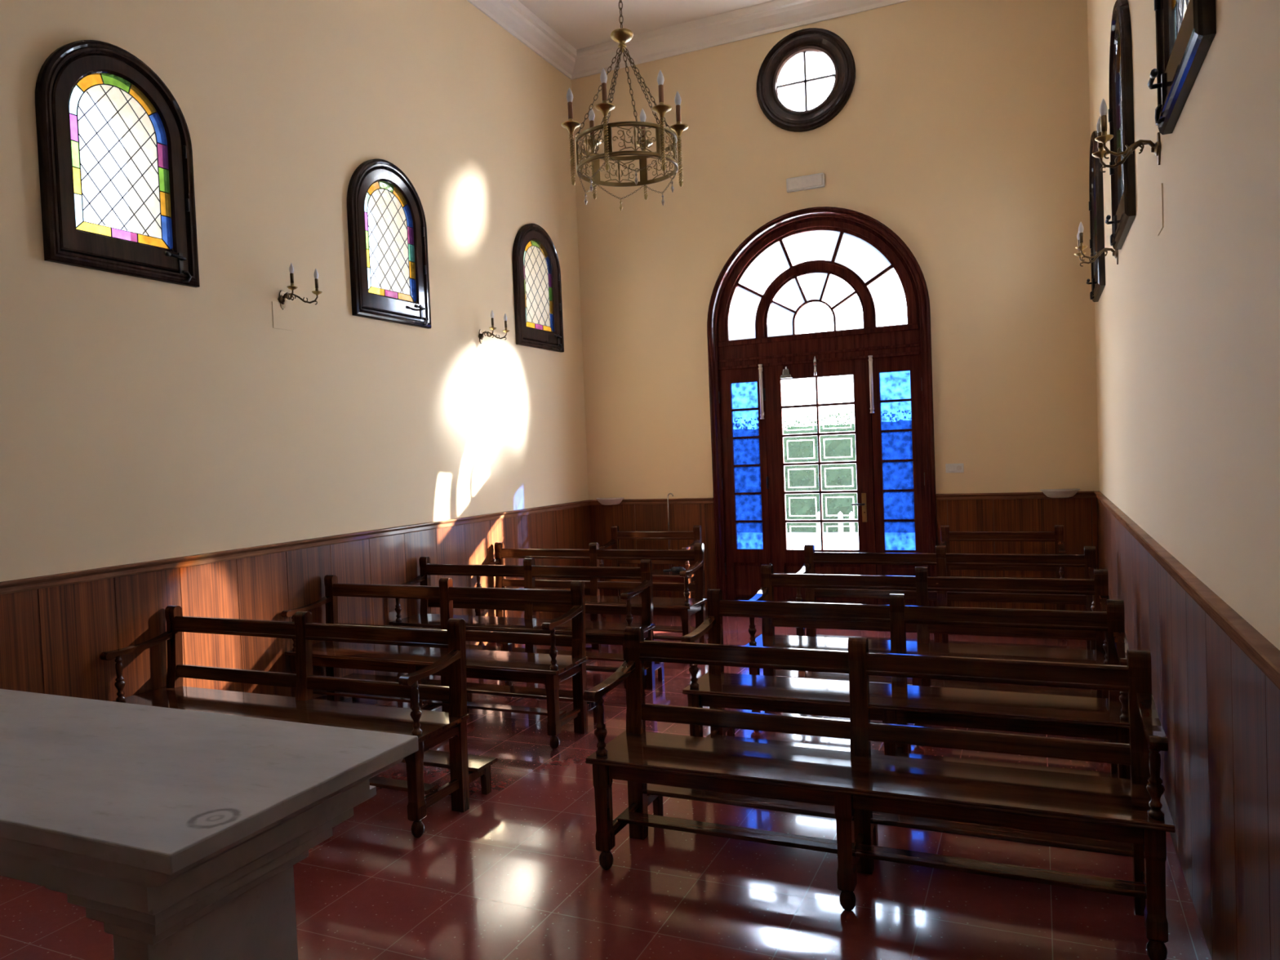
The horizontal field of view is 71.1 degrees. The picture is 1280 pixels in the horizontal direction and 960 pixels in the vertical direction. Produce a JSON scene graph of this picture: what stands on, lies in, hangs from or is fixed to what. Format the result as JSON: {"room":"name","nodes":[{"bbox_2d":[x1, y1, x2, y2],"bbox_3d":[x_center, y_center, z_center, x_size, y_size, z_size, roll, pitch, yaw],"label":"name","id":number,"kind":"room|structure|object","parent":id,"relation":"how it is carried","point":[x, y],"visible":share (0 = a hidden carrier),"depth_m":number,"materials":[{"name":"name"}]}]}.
{"room":"church","nodes":[
{"label":"church","id":0,"kind":"room"},
{"bbox_2d":[0,0,588,582],"bbox_3d":[-3.552,-1.287,3.487,0.360,5.990,14.310,-2,2,24],"label":"wall","id":1,"kind":"structure","parent":0,"point":[142,420],"depth_m":5.83,"materials":[{"name":"beige paint"}]},
{"bbox_2d":[35,40,199,287],"bbox_3d":[-2.759,-1.704,4.781,0.115,1.208,0.870,-1,2,26],"label":"window","id":2,"kind":"structure","parent":1,"relation":"in","point":[115,152],"depth_m":4.75,"materials":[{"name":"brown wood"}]},
{"bbox_2d":[271,301,292,330],"bbox_3d":[-2.316,-1.060,5.796,0.004,0.170,0.160,-2,2,24],"label":"cover plate","id":3,"kind":"object","parent":1,"relation":"attached to","point":[282,319],"visible":1,"depth_m":5.79,"materials":[{"name":"beige paint"}]},
{"bbox_2d":[0,499,591,701],"bbox_3d":[-3.273,1.080,3.475,0.043,1.140,13.590,-2,2,24],"label":"wainscot","id":4,"kind":"structure","parent":1,"relation":"attached to","point":[55,629],"depth_m":5.36,"materials":[{"name":"brown wood"}]},
{"bbox_2d":[277,262,322,310],"bbox_3d":[-2.216,-1.234,5.749,0.233,0.260,0.275,-2,2,24],"label":"wall sconce","id":5,"kind":"object","parent":1,"relation":"attached to","point":[282,299],"visible":1,"depth_m":5.78,"materials":[{"name":"gold metal"}]},
{"bbox_2d":[346,159,431,328],"bbox_3d":[-1.877,-1.798,6.760,0.115,1.208,0.870,-1,2,26],"label":"window","id":6,"kind":"structure","parent":1,"relation":"in","point":[387,228],"depth_m":6.74,"materials":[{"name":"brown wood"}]},
{"bbox_2d":[478,310,509,343],"bbox_3d":[-1.297,-1.327,7.812,0.233,0.260,0.275,-2,2,24],"label":"wall sconce","id":7,"kind":"object","parent":1,"relation":"attached to","point":[481,335],"visible":1,"depth_m":7.84,"materials":[{"name":"gold metal"}]},
{"bbox_2d":[512,222,564,352],"bbox_3d":[-0.986,-1.894,8.763,0.115,1.208,0.870,-1,2,26],"label":"window","id":8,"kind":"structure","parent":1,"relation":"in","point":[536,271],"depth_m":8.75,"materials":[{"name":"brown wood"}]},
{"bbox_2d":[466,0,911,79],"bbox_3d":[-1.256,-4.134,2.329,4.914,0.221,13.589,-2,2,24],"label":"crown molding","id":9,"kind":"structure","parent":1,"relation":"attached to","point":[775,15],"depth_m":8.72,"materials":[{"name":"white paint"}]},
{"bbox_2d":[0,608,1212,959],"bbox_3d":[-0.952,1.606,2.664,4.915,0.050,13.950,-2,2,24],"label":"floor","id":10,"kind":"structure","parent":0,"point":[517,874],"depth_m":3.37,"materials":[{"name":"red tile"}]},
{"bbox_2d":[0,688,418,959],"bbox_3d":[-1.620,1.143,2.324,2.092,0.950,0.690,-2,2,24],"label":"altar","id":11,"kind":"object","parent":10,"relation":"on","point":[183,833],"visible":1,"depth_m":1.94,"materials":[{"name":"grey stone"}]},
{"bbox_2d":[99,604,497,837],"bbox_3d":[-1.732,1.115,4.476,1.981,0.887,0.638,-2,2,24],"label":"wooden pew","id":12,"kind":"object","parent":10,"relation":"on","point":[432,728],"visible":0.67,"depth_m":4.33,"materials":[{"name":"brown wood"}]},
{"bbox_2d":[280,574,606,749],"bbox_3d":[-1.244,1.062,5.571,1.981,0.887,0.637,-2,2,24],"label":"wooden pew","id":13,"kind":"object","parent":10,"relation":"on","point":[551,668],"visible":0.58,"depth_m":5.42,"materials":[{"name":"brown wood"}]},
{"bbox_2d":[389,556,664,688],"bbox_3d":[-0.834,1.018,6.493,1.981,0.887,0.637,-2,2,24],"label":"wooden pew","id":14,"kind":"object","parent":10,"relation":"on","point":[605,633],"visible":0.57,"depth_m":6.41,"materials":[{"name":"brown wood"}]},
{"bbox_2d":[475,542,708,648],"bbox_3d":[-0.407,0.973,7.451,1.981,0.887,0.638,-2,2,24],"label":"wooden pew","id":15,"kind":"object","parent":10,"relation":"on","point":[684,607],"visible":0.48,"depth_m":7.33,"materials":[{"name":"brown wood"}]},
{"bbox_2d":[599,525,702,618],"bbox_3d":[0.093,0.911,8.863,1.006,0.887,0.437,-2,2,24],"label":"wooden pew","id":16,"kind":"object","parent":10,"relation":"on","point":[658,575],"visible":0.36,"depth_m":8.92,"materials":[{"name":"brown wood"}]},
{"bbox_2d":[662,566,685,573],"bbox_3d":[0.336,0.871,8.680,0.237,0.062,0.079,-2,2,24],"label":"umbrella","id":17,"kind":"object","parent":16,"relation":"on","point":[675,570],"visible":0.88,"depth_m":8.65,"materials":[{"name":"black fabric"}]},
{"bbox_2d":[666,493,673,597],"bbox_3d":[0.323,0.734,9.209,0.069,1.202,0.080,-2,2,24],"label":"cane","id":18,"kind":"object","parent":10,"relation":"on","point":[668,493],"visible":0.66,"depth_m":9.22,"materials":[{"name":"metal"}]},
{"bbox_2d":[582,626,1175,959],"bbox_3d":[0.811,1.046,3.341,1.981,0.887,0.638,-2,2,24],"label":"wooden pew","id":19,"kind":"object","parent":10,"relation":"on","point":[863,790],"visible":1,"depth_m":3.23,"materials":[{"name":"brown wood"}]},
{"bbox_2d":[681,588,1130,779],"bbox_3d":[1.231,1.001,4.285,1.981,0.887,0.637,-2,2,24],"label":"wooden pew","id":20,"kind":"object","parent":10,"relation":"on","point":[898,702],"visible":0.54,"depth_m":4.16,"materials":[{"name":"brown wood"}]},
{"bbox_2d":[745,564,1110,742],"bbox_3d":[1.638,0.957,5.198,1.981,0.887,0.637,-2,2,24],"label":"wooden pew","id":21,"kind":"object","parent":10,"relation":"on","point":[1098,587],"visible":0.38,"depth_m":5.20,"materials":[{"name":"brown wood"}]},
{"bbox_2d":[795,544,1096,689],"bbox_3d":[2.103,0.908,6.243,1.981,0.887,0.638,-2,2,24],"label":"wooden pew","id":22,"kind":"object","parent":10,"relation":"on","point":[940,557],"visible":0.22,"depth_m":6.28,"materials":[{"name":"brown wood"}]},
{"bbox_2d":[940,524,1066,610],"bbox_3d":[3.016,0.834,7.476,1.006,0.887,0.437,-2,2,24],"label":"wooden pew","id":23,"kind":"object","parent":10,"relation":"on","point":[1057,535],"visible":0.27,"depth_m":7.59,"materials":[{"name":"brown wood"}]},
{"bbox_2d":[517,0,773,49],"bbox_3d":[-1.263,-4.294,2.324,4.915,0.100,13.590,-2,2,24],"label":"ceiling","id":24,"kind":"structure","parent":0,"point":[582,24],"depth_m":8.60,"materials":[{"name":"white paint"}]},
{"bbox_2d":[560,0,688,211],"bbox_3d":[-0.120,-2.942,4.816,0.638,2.826,0.690,-2,2,24],"label":"chandelier","id":25,"kind":"object","parent":24,"relation":"hanging from","point":[622,35],"visible":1,"depth_m":4.78,"materials":[{"name":"gold metal"}]},
{"bbox_2d":[560,87,581,185],"bbox_3d":[-0.367,-1.839,4.797,0.106,0.518,0.105,-2,2,24],"label":"candle holder","id":26,"kind":"object","parent":25,"relation":"on","point":[571,125],"depth_m":4.78,"materials":[{"name":"gold metal"}]},
{"bbox_2d":[582,106,601,199],"bbox_3d":[-0.266,-1.851,5.075,0.106,0.518,0.105,-2,2,24],"label":"candle holder","id":27,"kind":"object","parent":25,"relation":"on","point":[595,165],"depth_m":5.06,"materials":[{"name":"gold metal"}]},
{"bbox_2d":[594,67,615,170],"bbox_3d":[-0.177,-1.840,4.571,0.106,0.518,0.105,-2,2,24],"label":"candle holder","id":28,"kind":"object","parent":25,"relation":"on","point":[604,107],"depth_m":4.57,"materials":[{"name":"gold metal"}]},
{"bbox_2d":[635,108,653,199],"bbox_3d":[0.025,-1.865,5.127,0.106,0.518,0.105,-2,2,24],"label":"candle holder","id":29,"kind":"object","parent":25,"relation":"on","point":[644,180],"depth_m":5.10,"materials":[{"name":"gold metal"}]},
{"bbox_2d":[651,70,671,171],"bbox_3d":[0.115,-1.853,4.622,0.106,0.518,0.105,-2,2,24],"label":"candle holder","id":30,"kind":"object","parent":25,"relation":"on","point":[661,108],"depth_m":4.62,"materials":[{"name":"gold metal"}]},
{"bbox_2d":[669,91,688,186],"bbox_3d":[0.215,-1.865,4.900,0.106,0.518,0.105,-2,2,24],"label":"candle holder","id":31,"kind":"object","parent":25,"relation":"on","point":[679,127],"depth_m":4.89,"materials":[{"name":"gold metal"}]},
{"bbox_2d":[571,0,1099,553],"bbox_3d":[1.633,-1.650,8.650,4.915,5.990,0.080,-2,2,24],"label":"wall","id":32,"kind":"structure","parent":0,"point":[963,128],"depth_m":8.16,"materials":[{"name":"beige paint"}]},
{"bbox_2d":[589,497,716,609],"bbox_3d":[0.123,0.768,9.370,1.412,1.140,0.043,-2,2,24],"label":"wainscot","id":33,"kind":"structure","parent":32,"relation":"attached to","point":[684,513],"depth_m":9.33,"materials":[{"name":"brown wood"}]},
{"bbox_2d":[595,497,624,505],"bbox_3d":[-0.342,0.229,9.437,0.312,0.074,0.164,-2,2,24],"label":"holy water font","id":34,"kind":"object","parent":33,"relation":"attached to","point":[606,501],"visible":1,"depth_m":9.40,"materials":[{"name":"stone"}]},
{"bbox_2d":[786,173,824,192],"bbox_3d":[1.578,-2.837,8.546,0.362,0.128,0.052,-2,2,24],"label":"emergency light","id":35,"kind":"object","parent":32,"relation":"attached to","point":[815,180],"visible":1,"depth_m":8.52,"materials":[{"name":"white plastic"}]},
{"bbox_2d":[755,27,855,132],"bbox_3d":[1.570,-3.801,8.518,0.950,0.950,0.085,-2,2,24],"label":"window","id":36,"kind":"structure","parent":32,"relation":"in","point":[807,77],"depth_m":8.52,"materials":[{"name":"brown wood"}]},
{"bbox_2d":[706,206,937,606],"bbox_3d":[1.707,-0.652,8.633,2.144,3.892,0.157,-2,2,24],"label":"door","id":37,"kind":"structure","parent":32,"relation":"in","point":[786,264],"depth_m":8.62,"materials":[{"name":"brown wood"}]},
{"bbox_2d":[945,463,964,472],"bbox_3d":[2.856,-0.108,8.128,0.155,0.083,0.014,-2,2,24],"label":"wall socket","id":38,"kind":"object","parent":32,"relation":"attached to","point":[949,468],"visible":1,"depth_m":8.12,"materials":[{"name":"white plastic"}]},
{"bbox_2d":[935,491,1098,610],"bbox_3d":[3.329,0.681,7.938,1.313,1.140,0.043,-2,2,24],"label":"wainscot","id":39,"kind":"structure","parent":32,"relation":"attached to","point":[1007,511],"depth_m":7.92,"materials":[{"name":"brown wood"}]},
{"bbox_2d":[1040,488,1079,497],"bbox_3d":[3.603,0.118,7.676,0.312,0.074,0.164,-2,2,24],"label":"holy water font","id":40,"kind":"object","parent":39,"relation":"attached to","point":[1052,493],"visible":1,"depth_m":7.65,"materials":[{"name":"stone"}]},
{"bbox_2d":[1087,0,1279,650],"bbox_3d":[1.153,-1.414,1.386,0.120,5.990,14.310,-2,2,24],"label":"wall","id":41,"kind":"structure","parent":0,"point":[1187,318],"depth_m":2.67,"materials":[{"name":"beige paint"}]},
{"bbox_2d":[1086,130,1105,302],"bbox_3d":[3.444,-2.014,6.785,0.110,1.208,0.870,-2,2,24],"label":"window","id":42,"kind":"structure","parent":41,"relation":"in","point":[1095,189],"depth_m":6.57,"materials":[{"name":"brown wood"}]},
{"bbox_2d":[1074,222,1118,266],"bbox_3d":[2.769,-1.426,5.438,0.233,0.260,0.275,-2,2,24],"label":"wall sconce","id":43,"kind":"object","parent":41,"relation":"attached to","point":[1080,247],"visible":0.98,"depth_m":5.38,"materials":[{"name":"gold metal"}]},
{"bbox_2d":[1105,0,1136,249],"bbox_3d":[2.552,-1.918,4.782,0.110,1.208,0.870,-2,2,24],"label":"window","id":44,"kind":"structure","parent":41,"relation":"in","point":[1121,111],"depth_m":4.67,"materials":[{"name":"brown wood"}]},
{"bbox_2d":[1092,98,1160,173],"bbox_3d":[1.935,-1.366,3.566,0.233,0.260,0.275,-2,2,24],"label":"wall sconce","id":45,"kind":"object","parent":41,"relation":"attached to","point":[1102,138],"visible":1,"depth_m":3.51,"materials":[{"name":"gold metal"}]},
{"bbox_2d":[1156,182,1163,235],"bbox_3d":[2.060,-1.069,3.546,0.004,0.170,0.160,-2,2,24],"label":"cover plate","id":46,"kind":"object","parent":41,"relation":"attached to","point":[1160,193],"visible":1,"depth_m":3.53,"materials":[{"name":"beige paint"}]},
{"bbox_2d":[1147,0,1216,134],"bbox_3d":[1.671,-1.824,2.803,0.110,1.208,0.870,-2,2,24],"label":"window","id":47,"kind":"structure","parent":41,"relation":"in","point":[1186,29],"depth_m":2.88,"materials":[{"name":"brown wood"}]},
{"bbox_2d":[1093,490,1279,959],"bbox_3d":[1.175,0.960,1.490,0.043,1.140,13.590,-2,2,24],"label":"wainscot","id":48,"kind":"structure","parent":41,"relation":"attached to","point":[1215,678],"depth_m":2.65,"materials":[{"name":"brown wood"}]},
{"label":"outside","id":49,"kind":"structure","parent":0,"visible":0},
{"bbox_2d":[786,532,858,549],"bbox_3d":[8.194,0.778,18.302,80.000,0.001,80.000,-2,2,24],"label":"ground","id":50,"kind":"structure","parent":49,"point":[797,538],"depth_m":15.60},
{"bbox_2d":[816,511,820,537],"bbox_3d":[3.232,0.806,16.169,0.070,0.470,0.070,-2,2,24],"label":"post","id":51,"kind":"object","parent":50,"relation":"on","point":[818,517],"visible":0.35,"depth_m":16.14,"materials":[{"name":"white plastic"}]},
{"bbox_2d":[782,411,857,532],"bbox_3d":[3.499,-0.174,17.670,11.068,2.333,1.448,-2,2,24],"label":"hedge","id":52,"kind":"object","parent":50,"relation":"on","point":[833,447],"visible":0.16,"depth_m":17.10,"materials":[{"name":"green plant"}]},
{"bbox_2d":[837,511,843,537],"bbox_3d":[3.588,0.796,16.010,0.070,0.470,0.070,-2,2,24],"label":"post","id":53,"kind":"object","parent":50,"relation":"on","point":[840,528],"visible":0.96,"depth_m":15.98,"materials":[{"name":"white plastic"}]},
{"bbox_2d":[848,511,854,537],"bbox_3d":[3.771,0.791,15.928,0.070,0.470,0.070,-2,2,24],"label":"post","id":54,"kind":"object","parent":50,"relation":"on","point":[851,528],"visible":0.7,"depth_m":15.90,"materials":[{"name":"white plastic"}]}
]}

